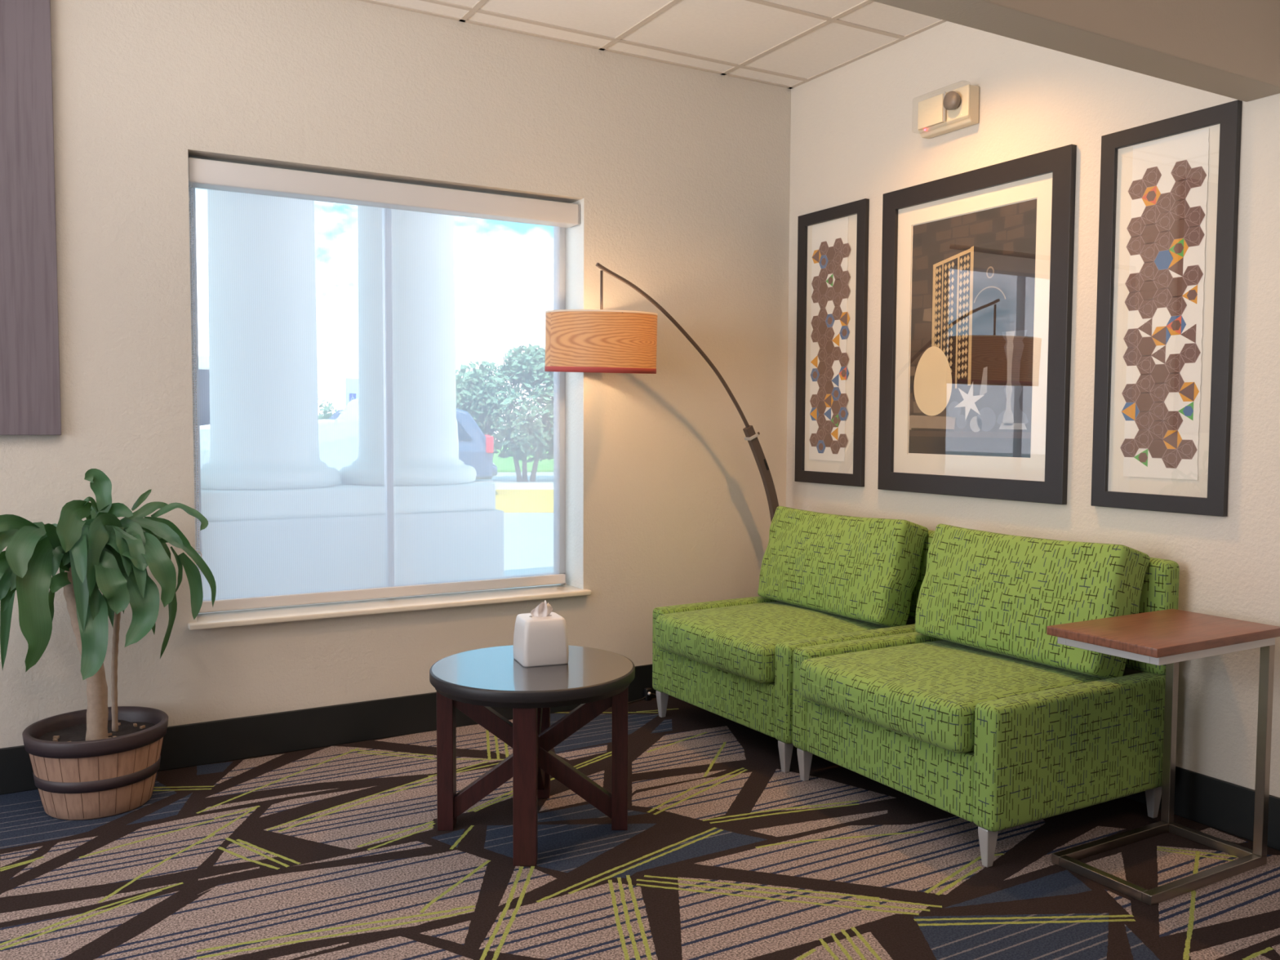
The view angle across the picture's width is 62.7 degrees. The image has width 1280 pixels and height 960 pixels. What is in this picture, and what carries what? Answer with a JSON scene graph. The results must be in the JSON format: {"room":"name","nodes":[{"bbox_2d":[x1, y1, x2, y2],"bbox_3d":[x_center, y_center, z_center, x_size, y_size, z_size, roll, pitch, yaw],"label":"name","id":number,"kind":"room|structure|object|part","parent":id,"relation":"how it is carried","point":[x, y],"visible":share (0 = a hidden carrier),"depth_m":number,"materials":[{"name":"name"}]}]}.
{"room":"hotel lobby","nodes":[
{"label":"hotel lobby","id":0,"kind":"room"},
{"bbox_2d":[0,0,791,748],"bbox_3d":[-1.951,-0.369,3.544,6.420,2.768,0.220,-2,4,-30],"label":"wall","id":1,"kind":"structure","parent":0,"point":[682,175],"depth_m":3.99,"materials":[{"name":"beige paint"}]},
{"bbox_2d":[0,0,61,435],"bbox_3d":[-2.457,-0.901,3.076,1.300,1.540,0.030,-2,4,-30],"label":"wood wall panel","id":2,"kind":"object","parent":1,"relation":"attached to","point":[30,381],"visible":1,"depth_m":3.35,"materials":[{"name":"wood"}]},
{"bbox_2d":[0,664,656,795],"bbox_3d":[-1.994,0.946,3.462,6.200,0.152,0.011,-2,4,-30],"label":"baseboard","id":3,"kind":"structure","parent":1,"relation":"attached to","point":[186,745],"depth_m":3.87,"materials":[{"name":"black plastic"}]},
{"bbox_2d":[188,187,565,613],"bbox_3d":[-0.994,-0.345,4.197,1.525,1.638,0.040,-2,4,-30],"label":"window","id":4,"kind":"structure","parent":1,"relation":"in","point":[562,230],"depth_m":4.54,"materials":[{"name":"white"}]},
{"bbox_2d":[187,157,579,613],"bbox_3d":[-0.935,-0.336,4.093,1.517,1.604,0.100,-2,4,-30],"label":"roller shade","id":5,"kind":"object","parent":4,"relation":"attached to","point":[377,406],"visible":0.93,"depth_m":4.06,"materials":[{"name":"white fabric"}]},
{"bbox_3d":[-1.573,-0.344,3.706,0.013,1.389,0.004,-2,4,-30],"label":"bead chain","id":6,"kind":"part","parent":5,"relation":"part of","materials":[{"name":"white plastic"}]},
{"bbox_3d":[-0.961,0.442,4.164,1.468,0.041,0.020,-2,4,-30],"label":"rail","id":7,"kind":"part","parent":5,"relation":"part of","materials":[{"name":"white plastic"}]},
{"bbox_2d":[187,159,584,589],"bbox_3d":[-0.940,-0.340,4.105,1.525,1.638,0.174,-2,4,-30],"label":"trim","id":8,"kind":"structure","parent":1,"relation":"attached to","point":[574,381],"depth_m":4.48,"materials":[{"name":"white paint"}]},
{"bbox_2d":[187,583,591,630],"bbox_3d":[-0.938,0.490,4.134,1.575,0.022,0.209,-2,4,-30],"label":"window sill","id":9,"kind":"structure","parent":1,"relation":"attached to","point":[325,611],"depth_m":4.05,"materials":[{"name":"white paint"}]},
{"bbox_2d":[0,696,1279,959],"bbox_3d":[-0.098,1.213,0.185,6.200,0.001,7.600,-2,4,-30],"label":"floor","id":10,"kind":"structure","parent":0,"point":[334,852],"depth_m":2.86,"materials":[{"name":"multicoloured carpet"}]},
{"bbox_2d":[0,468,216,820],"bbox_3d":[-1.706,0.496,3.326,0.675,1.068,0.422,-2,4,-30],"label":"plant","id":11,"kind":"object","parent":10,"relation":"on","point":[99,761],"visible":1,"depth_m":3.22,"materials":[{"name":"green plant"}]},
{"bbox_3d":[-1.723,0.907,3.340,0.392,0.245,0.392,-2,4,-30],"label":"barrel pot","id":12,"kind":"part","parent":11,"relation":"part of","materials":[{"name":"brown wood"}]},
{"bbox_2d":[429,644,635,866],"bbox_3d":[-0.321,0.800,3.155,0.609,0.492,0.609,-2,4,-30],"label":"round table","id":13,"kind":"object","parent":10,"relation":"on","point":[473,682],"visible":0.92,"depth_m":3.12,"materials":[{"name":"black wood"}]},
{"bbox_3d":[-0.581,0.825,3.152,0.048,0.442,0.064,0,3,-1],"label":"leg","id":14,"kind":"part","parent":13,"relation":"part of","materials":[{"name":"brown wood"}]},
{"bbox_3d":[-0.316,0.840,2.897,0.064,0.442,0.048,0,3,-1],"label":"leg","id":15,"kind":"part","parent":13,"relation":"part of","materials":[{"name":"brown wood"}]},
{"bbox_2d":[513,612,568,666],"bbox_3d":[-0.303,0.483,3.199,0.142,0.138,0.142,-1,3,-21],"label":"tissue box cover","id":16,"kind":"object","parent":13,"relation":"on","point":[541,641],"visible":0.97,"depth_m":3.14,"materials":[{"name":"white ceramic"}]},
{"bbox_2d":[530,600,552,617],"bbox_3d":[-0.299,0.395,3.193,0.067,0.060,0.033,0,3,-5],"label":"tissue","id":17,"kind":"object","parent":16,"relation":"on","point":[543,610],"visible":0.97,"depth_m":3.20,"materials":[{"name":"white paper"}]},
{"bbox_3d":[-0.325,0.811,3.416,0.064,0.442,0.048,0,3,-1],"label":"leg","id":18,"kind":"part","parent":13,"relation":"part of","materials":[{"name":"brown wood"}]},
{"bbox_3d":[-0.061,0.827,3.161,0.048,0.442,0.064,0,3,-1],"label":"leg","id":19,"kind":"part","parent":13,"relation":"part of","materials":[{"name":"brown wood"}]},
{"bbox_2d":[544,262,778,703],"bbox_3d":[0.216,0.057,4.408,1.313,1.843,0.465,-2,4,-30],"label":"arc floor lamp","id":20,"kind":"object","parent":10,"relation":"on","point":[601,340],"visible":0.82,"depth_m":3.98,"materials":[{"name":"brown metal"}]},
{"bbox_3d":[-0.154,-0.542,4.151,0.440,0.232,0.440,-2,7,-30],"label":"lamp shade","id":21,"kind":"part","parent":20,"relation":"part of","materials":[{"name":"brown wood"}]},
{"bbox_3d":[-0.151,-0.717,4.138,0.011,0.215,0.011,-2,4,-30],"label":"hanging rod","id":22,"kind":"part","parent":20,"relation":"part of","materials":[{"name":"brown metal"}]},
{"bbox_3d":[0.195,0.947,4.675,0.803,0.031,0.048,-1,4,-26],"label":"power cord","id":23,"kind":"part","parent":20,"relation":"part of","materials":[{"name":"black plastic"}]},
{"bbox_3d":[0.164,-0.524,4.382,0.837,0.681,0.015,-2,4,-36],"label":"arm","id":24,"kind":"part","parent":20,"relation":"part of","materials":[{"name":"brown metal"}]},
{"bbox_3d":[0.559,0.348,4.725,0.250,1.189,0.033,-2,4,-36],"label":"arm","id":25,"kind":"part","parent":20,"relation":"part of","materials":[{"name":"brown metal"}]},
{"bbox_2d":[652,506,934,773],"bbox_3d":[0.599,0.565,4.173,0.874,0.858,0.887,-2,4,-32],"label":"armchair","id":26,"kind":"object","parent":10,"relation":"on","point":[824,578],"visible":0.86,"depth_m":4.02,"materials":[{"name":"green fabric"}]},
{"bbox_3d":[0.092,0.927,4.350,0.044,0.110,0.036,-2,4,-32],"label":"leg","id":27,"kind":"part","parent":26,"relation":"part of","materials":[{"name":"silver metal"}]},
{"bbox_3d":[0.411,0.692,4.536,0.810,0.353,0.087,-2,4,-32],"label":"arm","id":28,"kind":"part","parent":26,"relation":"part of","materials":[{"name":"green fabric"}]},
{"bbox_2d":[655,601,888,683],"bbox_3d":[0.539,0.620,4.139,0.733,0.183,0.709,-2,4,-32],"label":"seat cushion","id":29,"kind":"object","parent":26,"relation":"on","point":[735,642],"depth_m":3.99,"materials":[{"name":"green fabric"}]},
{"bbox_3d":[0.509,0.967,3.674,0.044,0.110,0.036,-2,4,-32],"label":"leg","id":30,"kind":"part","parent":26,"relation":"part of","materials":[{"name":"silver metal"}]},
{"bbox_2d":[757,506,928,626],"bbox_3d":[0.800,0.341,4.282,0.259,0.421,0.780,-2,4,-32],"label":"cushion","id":31,"kind":"object","parent":26,"relation":"on","point":[854,571],"depth_m":4.11,"materials":[{"name":"green fabric"}]},
{"bbox_3d":[0.831,0.731,3.856,0.810,0.353,0.087,-2,4,-32],"label":"arm","id":32,"kind":"part","parent":26,"relation":"part of","materials":[{"name":"green fabric"}]},
{"bbox_3d":[0.938,0.357,4.370,0.080,0.363,0.877,-2,4,-32],"label":"frame","id":33,"kind":"part","parent":26,"relation":"part of","materials":[{"name":"green fabric"}]},
{"bbox_2d":[792,524,1179,867],"bbox_3d":[1.065,0.610,3.396,0.874,0.858,0.887,-2,4,-30],"label":"armchair","id":34,"kind":"object","parent":10,"relation":"on","point":[978,714],"visible":0.98,"depth_m":3.18,"materials":[{"name":"green fabric"}]},
{"bbox_3d":[0.563,0.972,3.587,0.044,0.110,0.036,-2,4,-30],"label":"leg","id":35,"kind":"part","parent":34,"relation":"part of","materials":[{"name":"silver metal"}]},
{"bbox_3d":[0.888,0.737,3.764,0.810,0.353,0.087,-2,4,-30],"label":"arm","id":36,"kind":"part","parent":34,"relation":"part of","materials":[{"name":"green fabric"}]},
{"bbox_2d":[800,640,1103,753],"bbox_3d":[1.004,0.670,3.364,0.733,0.174,0.709,-2,4,-30],"label":"seat cushion","id":37,"kind":"object","parent":34,"relation":"on","point":[925,695],"depth_m":3.21,"materials":[{"name":"green fabric"}]},
{"bbox_3d":[0.961,1.012,2.900,0.044,0.110,0.036,-2,4,-30],"label":"leg","id":38,"kind":"part","parent":34,"relation":"part of","materials":[{"name":"silver metal"}]},
{"bbox_2d":[915,524,1150,679],"bbox_3d":[1.270,0.387,3.499,0.260,0.421,0.780,-2,4,-30],"label":"cushion","id":39,"kind":"object","parent":34,"relation":"on","point":[986,594],"depth_m":3.37,"materials":[{"name":"green fabric"}]},
{"bbox_3d":[1.288,0.777,3.072,0.810,0.353,0.087,-2,4,-30],"label":"arm","id":40,"kind":"part","parent":34,"relation":"part of","materials":[{"name":"green fabric"}]},
{"bbox_3d":[1.410,0.403,3.584,0.080,0.363,0.877,-2,4,-30],"label":"frame","id":41,"kind":"part","parent":34,"relation":"part of","materials":[{"name":"green fabric"}]},
{"bbox_3d":[1.597,0.995,3.267,0.044,0.110,0.036,-2,4,-30],"label":"leg","id":42,"kind":"part","parent":34,"relation":"part of","materials":[{"name":"silver metal"}]},
{"bbox_2d":[1046,608,1279,905],"bbox_3d":[1.441,0.735,2.899,0.563,0.667,0.329,-2,4,-30],"label":"table","id":43,"kind":"object","parent":10,"relation":"on","point":[1169,637],"visible":1,"depth_m":2.89,"materials":[{"name":"brown wood"}]},
{"bbox_3d":[1.446,1.055,2.924,0.517,0.026,0.302,-2,4,-30],"label":"frame","id":44,"kind":"part","parent":43,"relation":"part of","materials":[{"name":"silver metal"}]},
{"bbox_3d":[1.449,0.439,2.890,0.517,0.026,0.302,-2,4,-30],"label":"rail","id":45,"kind":"part","parent":43,"relation":"part of","materials":[{"name":"silver metal"}]},
{"bbox_3d":[1.591,0.734,3.149,0.026,0.591,0.026,-2,4,-30],"label":"upright post","id":46,"kind":"part","parent":43,"relation":"part of","materials":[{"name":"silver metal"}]},
{"bbox_3d":[1.729,0.748,2.910,0.026,0.591,0.026,-2,4,-30],"label":"upright post","id":47,"kind":"part","parent":43,"relation":"part of","materials":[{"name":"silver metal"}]},
{"bbox_2d":[357,0,946,88],"bbox_3d":[-0.085,-1.624,0.028,6.640,0.155,8.040,-2,4,-30],"label":"ceiling","id":48,"kind":"structure","parent":0,"point":[789,44],"depth_m":4.11,"materials":[{"name":"tile"}]},
{"bbox_2d":[870,0,1279,102],"bbox_3d":[-0.888,-1.327,1.435,6.200,0.610,0.130,-2,4,-30],"label":"beam","id":49,"kind":"structure","parent":48,"relation":"attached to","point":[1228,48],"depth_m":2.67,"materials":[{"name":"beige paint"}]},
{"bbox_2d":[786,21,1279,797],"bbox_3d":[2.688,-0.245,1.711,0.220,2.768,7.600,-2,4,-30],"label":"wall","id":50,"kind":"structure","parent":0,"point":[854,136],"depth_m":3.54,"materials":[{"name":"beige paint"}]},
{"bbox_2d":[794,198,869,486],"bbox_3d":[0.843,-0.590,4.654,0.022,1.217,0.452,-2,4,-30],"label":"framed picture","id":51,"kind":"object","parent":50,"relation":"attached to","point":[833,242],"visible":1,"depth_m":4.64,"materials":[{"name":"black wood"}]},
{"bbox_2d":[808,237,850,453],"bbox_3d":[0.841,-0.588,4.660,0.001,0.944,0.263,-2,4,-30],"label":"print","id":52,"kind":"object","parent":51,"relation":"attached to","point":[829,258],"depth_m":4.66,"materials":[{"name":"brown paper"}]},
{"bbox_2d":[911,80,979,138],"bbox_3d":[1.158,-1.403,3.985,0.102,0.142,0.268,-2,4,-30],"label":"emergency light","id":53,"kind":"object","parent":50,"relation":"attached to","point":[957,108],"visible":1,"depth_m":3.95,"materials":[{"name":"beige plastic"}]},
{"bbox_3d":[1.118,-1.412,4.028,0.016,0.106,0.128,-2,4,-30],"label":"battery panel","id":54,"kind":"part","parent":53,"relation":"part of","materials":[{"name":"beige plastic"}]},
{"bbox_2d":[877,144,1076,504],"bbox_3d":[1.236,-0.547,3.971,0.026,1.219,0.910,-2,4,-30],"label":"framed picture","id":55,"kind":"object","parent":50,"relation":"attached to","point":[977,265],"visible":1,"depth_m":3.92,"materials":[{"name":"black wood"}]},
{"bbox_2d":[908,199,1036,457],"bbox_3d":[1.242,-0.549,3.972,0.001,0.910,0.601,-2,4,-30],"label":"print","id":56,"kind":"object","parent":55,"relation":"attached to","point":[972,271],"depth_m":3.95,"materials":[{"name":"paper"}]},
{"bbox_2d":[1090,99,1242,516],"bbox_3d":[1.633,-0.510,3.288,0.022,1.217,0.452,-2,4,-30],"label":"framed picture","id":57,"kind":"object","parent":50,"relation":"attached to","point":[1169,189],"visible":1,"depth_m":3.27,"materials":[{"name":"black wood"}]},
{"bbox_2d":[1120,160,1206,468],"bbox_3d":[1.634,-0.510,3.288,0.001,0.944,0.263,-2,4,-30],"label":"print","id":58,"kind":"object","parent":57,"relation":"attached to","point":[1163,283],"depth_m":3.28,"materials":[{"name":"brown paper"}]},
{"bbox_2d":[1124,766,1279,850],"bbox_3d":[2.585,1.064,1.722,0.011,0.152,7.589,-2,4,-30],"label":"baseboard","id":59,"kind":"structure","parent":50,"relation":"attached to","point":[1224,806],"depth_m":3.16,"materials":[{"name":"black plastic"}]},
{"label":"outside","id":60,"kind":"structure","parent":0,"visible":0},
{"bbox_3d":[-8.206,-0.661,40.396,100.000,0.200,69.770,-2,4,-30],"label":"ground","id":61,"kind":"structure","parent":60,"visible":0},
{"bbox_2d":[198,588,503,613],"bbox_3d":[-2.840,0.621,5.794,4.080,1.134,1.000,-2,4,-30],"label":"pedestal","id":62,"kind":"object","parent":61,"relation":"on","point":[500,588],"visible":0.02,"depth_m":5.90,"materials":[{"name":"white"}]}
]}

